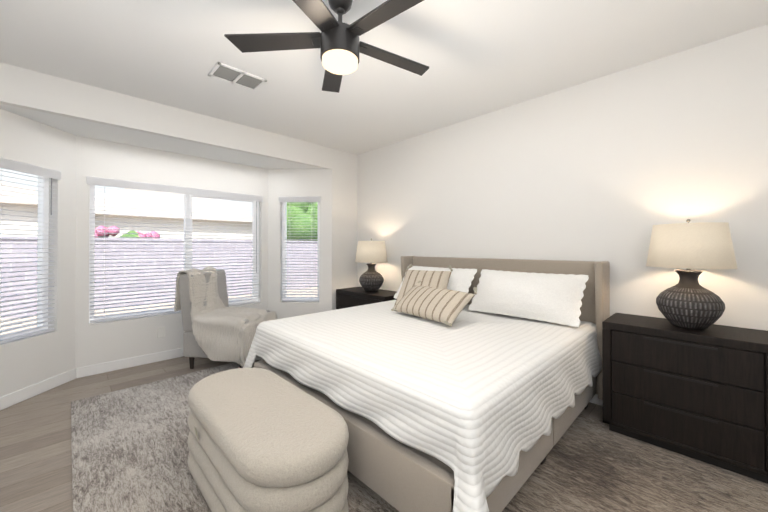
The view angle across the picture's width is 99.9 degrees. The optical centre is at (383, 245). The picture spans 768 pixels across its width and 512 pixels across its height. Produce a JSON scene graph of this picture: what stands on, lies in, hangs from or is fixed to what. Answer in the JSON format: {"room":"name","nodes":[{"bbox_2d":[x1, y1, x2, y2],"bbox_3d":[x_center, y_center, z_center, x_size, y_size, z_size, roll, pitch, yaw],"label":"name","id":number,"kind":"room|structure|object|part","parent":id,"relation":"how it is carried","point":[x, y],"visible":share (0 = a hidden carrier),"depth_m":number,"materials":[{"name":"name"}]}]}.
{"room":"bedroom","nodes":[
{"label":"bedroom","id":0,"kind":"room"},
{"bbox_2d":[0,108,75,396],"bbox_3d":[-3.177,0.009,2.816,0.150,2.950,0.982,0,0,1],"label":"wall","id":1,"kind":"structure","parent":0,"point":[28,361],"depth_m":3.06,"materials":[{"name":"white paint"}]},
{"bbox_2d":[0,168,48,339],"bbox_3d":[-3.217,0.059,2.785,0.060,1.510,0.560,0,0,1],"label":"window","id":2,"kind":"structure","parent":1,"relation":"in","point":[43,230],"depth_m":3.02,"materials":[{"name":"white plastic"}]},
{"bbox_3d":[-3.217,0.059,2.784,0.433,1.510,0.433,0,0,-44],"label":"frame","id":3,"kind":"part","parent":2,"relation":"part of","materials":[{"name":"white plastic"}]},
{"bbox_2d":[0,157,60,343],"bbox_3d":[-3.122,0.048,2.783,0.082,1.512,0.610,0,0,1],"label":"window blind","id":4,"kind":"object","parent":2,"relation":"attached to","point":[9,164],"visible":1,"depth_m":2.83,"materials":[{"name":"white plastic"}]},
{"bbox_2d":[0,104,322,168],"bbox_3d":[-2.180,-1.151,3.742,3.160,0.100,0.580,0,0,-44],"label":"ceiling soffit","id":5,"kind":"structure","parent":0,"point":[82,128],"depth_m":3.40,"materials":[{"name":"white paint"}]},
{"bbox_2d":[75,136,267,367],"bbox_3d":[-2.436,0.015,3.997,2.126,2.950,0.150,0,0,-44],"label":"wall","id":6,"kind":"structure","parent":0,"point":[103,342],"depth_m":3.59,"materials":[{"name":"white paint"}]},
{"bbox_2d":[89,185,258,322],"bbox_3d":[-2.462,0.066,4.023,1.800,1.510,0.065,0,0,-44],"label":"window","id":7,"kind":"structure","parent":6,"relation":"in","point":[187,210],"depth_m":4.00,"materials":[{"name":"white plastic"}]},
{"bbox_3d":[-2.462,0.066,4.023,1.800,1.510,0.065,0,0,-44],"label":"frame","id":8,"kind":"part","parent":7,"relation":"part of","materials":[{"name":"white plastic"}]},
{"bbox_2d":[86,176,262,322],"bbox_3d":[-2.397,0.053,3.957,1.850,1.512,0.082,0,0,-44],"label":"window blind","id":9,"kind":"object","parent":7,"relation":"attached to","point":[98,181],"visible":0.83,"depth_m":3.73,"materials":[{"name":"white plastic"}]},
{"bbox_2d":[0,348,602,409],"bbox_3d":[-0.603,1.277,1.726,4.800,0.104,5.650,0,0,-44],"label":"baseboard","id":10,"kind":"structure","parent":6,"relation":"attached to","point":[16,397],"depth_m":3.24,"materials":[{"name":"white wood"}]},
{"bbox_2d":[0,62,356,309],"bbox_3d":[-2.231,0.012,3.287,4.950,2.950,0.150,0,0,-44],"label":"wall","id":11,"kind":"structure","parent":0,"point":[20,87],"depth_m":3.42,"materials":[{"name":"white paint"}]},
{"bbox_2d":[268,169,331,318],"bbox_3d":[-1.240,0.019,4.713,0.982,2.950,0.150,0,0,1],"label":"wall","id":12,"kind":"structure","parent":0,"point":[297,182],"depth_m":4.64,"materials":[{"name":"white paint"}]},
{"bbox_2d":[282,202,318,299],"bbox_3d":[-1.208,0.069,4.752,0.560,1.510,0.060,0,0,1],"label":"window","id":13,"kind":"structure","parent":12,"relation":"in","point":[284,231],"depth_m":4.73,"materials":[{"name":"white plastic"}]},
{"bbox_2d":[279,196,320,301],"bbox_3d":[-1.209,0.057,4.658,0.610,1.512,0.082,0,0,1],"label":"window blind","id":14,"kind":"object","parent":13,"relation":"attached to","point":[302,199],"visible":0.85,"depth_m":4.65,"materials":[{"name":"white plastic"}]},
{"bbox_3d":[-1.208,0.069,4.753,0.433,1.510,0.433,0,0,-44],"label":"frame","id":15,"kind":"part","parent":13,"relation":"part of","materials":[{"name":"white plastic"}]},
{"bbox_2d":[0,356,602,511],"bbox_3d":[-0.603,1.389,1.725,4.800,0.120,5.650,0,0,-44],"label":"floor","id":16,"kind":"structure","parent":0,"point":[35,456],"depth_m":2.28,"materials":[{"name":"brown wood"}]},
{"bbox_2d":[174,266,276,368],"bbox_3d":[-1.752,0.789,3.665,0.920,1.074,0.768,0,0,6],"label":"chair","id":17,"kind":"object","parent":16,"relation":"on","point":[216,327],"visible":0.92,"depth_m":3.41,"materials":[{"name":"grey fabric"}]},
{"bbox_2d":[336,287,396,308],"bbox_3d":[-0.176,0.975,4.371,0.452,0.706,0.990,0,0,-44],"label":"nightstand","id":18,"kind":"object","parent":16,"relation":"on","point":[351,297],"visible":0.31,"depth_m":4.27,"materials":[{"name":"brown wood"}]},
{"bbox_2d":[355,238,387,291],"bbox_3d":[-0.169,0.265,4.332,0.434,0.711,0.434,0,0,-44],"label":"lamp","id":19,"kind":"object","parent":18,"relation":"on","point":[371,253],"visible":1,"depth_m":4.19,"materials":[{"name":"ceramic"}]},
{"bbox_3d":[-0.169,0.085,4.333,0.434,0.280,0.434,0,0,-44],"label":"lamp shade","id":20,"kind":"part","parent":19,"relation":"part of","materials":[{"name":"fabric"}]},
{"bbox_2d":[71,362,767,511],"bbox_3d":[0.012,1.325,2.055,2.860,0.012,4.680,0,0,-44],"label":"rug","id":21,"kind":"object","parent":16,"relation":"on","point":[130,450],"visible":0.31,"depth_m":1.87,"materials":[{"name":"grey carpet"}]},
{"bbox_2d":[187,368,348,511],"bbox_3d":[-0.663,1.063,1.703,0.523,0.501,1.202,0,0,-44],"label":"bench","id":22,"kind":"object","parent":21,"relation":"on","point":[262,440],"visible":1,"depth_m":1.42,"materials":[{"name":"fabric"}]},
{"bbox_2d":[244,256,609,511],"bbox_3d":[0.331,0.724,2.616,2.164,1.191,2.157,0,0,-44],"label":"bed","id":23,"kind":"object","parent":21,"relation":"on","point":[449,384],"visible":1,"depth_m":1.86,"materials":[{"name":"beige fabric"}]},
{"bbox_2d":[394,270,450,305],"bbox_3d":[0.377,0.430,3.131,0.500,0.500,0.166,0,-43,28],"label":"pillow","id":24,"kind":"object","parent":23,"relation":"on","point":[436,279],"depth_m":3.12,"materials":[{"name":"beige fabric"}]},
{"bbox_2d":[602,313,767,482],"bbox_3d":[1.989,0.929,2.160,0.452,0.776,0.800,0,0,-44],"label":"nightstand","id":25,"kind":"object","parent":21,"relation":"on","point":[701,395],"visible":0.98,"depth_m":1.98,"materials":[{"name":"brown wood"}]},
{"bbox_2d":[646,219,737,329],"bbox_3d":[2.000,0.183,2.118,0.434,0.711,0.434,0,0,-44],"label":"lamp","id":26,"kind":"object","parent":25,"relation":"on","point":[687,301],"visible":1,"depth_m":2.00,"materials":[{"name":"ceramic"}]},
{"bbox_3d":[2.000,0.004,2.119,0.434,0.280,0.434,0,0,-44],"label":"lamp shade","id":27,"kind":"part","parent":26,"relation":"part of","materials":[{"name":"fabric"}]},
{"bbox_2d":[0,0,767,154],"bbox_3d":[-0.375,-1.462,1.508,5.100,0.100,5.300,0,0,-44],"label":"ceiling","id":28,"kind":"structure","parent":0,"point":[480,57],"depth_m":2.36,"materials":[{"name":"white paint"}]},
{"bbox_2d":[208,62,266,90],"bbox_3d":[-1.222,-1.400,2.701,0.390,0.012,0.260,0,0,-44],"label":"ceiling vent","id":29,"kind":"object","parent":28,"relation":"in","point":[231,75],"visible":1,"depth_m":2.68,"materials":[{"name":"white metal"}]},
{"bbox_2d":[224,0,428,92],"bbox_3d":[-0.207,-1.203,1.808,1.202,0.415,1.204,0,0,-44],"label":"ceiling fan","id":30,"kind":"object","parent":28,"relation":"hanging from","point":[339,44],"visible":1,"depth_m":1.77,"materials":[{"name":"black"}]},
{"bbox_2d":[357,24,767,330],"bbox_3d":[1.393,0.011,3.232,0.150,2.950,5.300,0,0,-44],"label":"wall","id":31,"kind":"structure","parent":0,"point":[613,168],"depth_m":2.65,"materials":[{"name":"white paint"}]},
{"label":"outside","id":32,"kind":"structure","parent":0,"visible":0},
{"bbox_2d":[1,287,316,334],"bbox_3d":[-15.148,1.571,15.718,70.000,0.100,50.000,0,0,-44],"label":"ground","id":33,"kind":"structure","parent":32,"point":[34,317],"depth_m":7.29,"materials":[{"name":"grey concrete"}]},
{"bbox_2d":[0,181,251,239],"bbox_3d":[-15.913,-0.790,13.581,18.900,4.840,10.800,0,0,-44],"label":"houses","id":34,"kind":"structure","parent":33,"relation":"on","point":[214,215],"depth_m":13.85,"materials":[{"name":"white"}]},
{"bbox_2d":[95,225,159,238],"bbox_3d":[-6.641,0.510,8.239,2.337,2.005,0.681,0,0,-44],"label":"bougainvillea","id":35,"kind":"object","parent":33,"relation":"on","point":[101,233],"depth_m":8.02,"materials":[{"name":"pink plant"}]},
{"bbox_2d":[0,236,317,318],"bbox_3d":[-5.412,0.637,4.353,40.000,1.650,6.530,0,0,-44],"label":"fence","id":36,"kind":"object","parent":33,"relation":"on","point":[227,251],"depth_m":8.06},
{"bbox_2d":[287,202,317,240],"bbox_3d":[-3.243,-0.986,16.543,6.457,5.081,5.358,0,0,-44],"label":"trees","id":37,"kind":"object","parent":33,"relation":"on","point":[300,223],"depth_m":13.29,"materials":[{"name":"green plant"}]}
]}

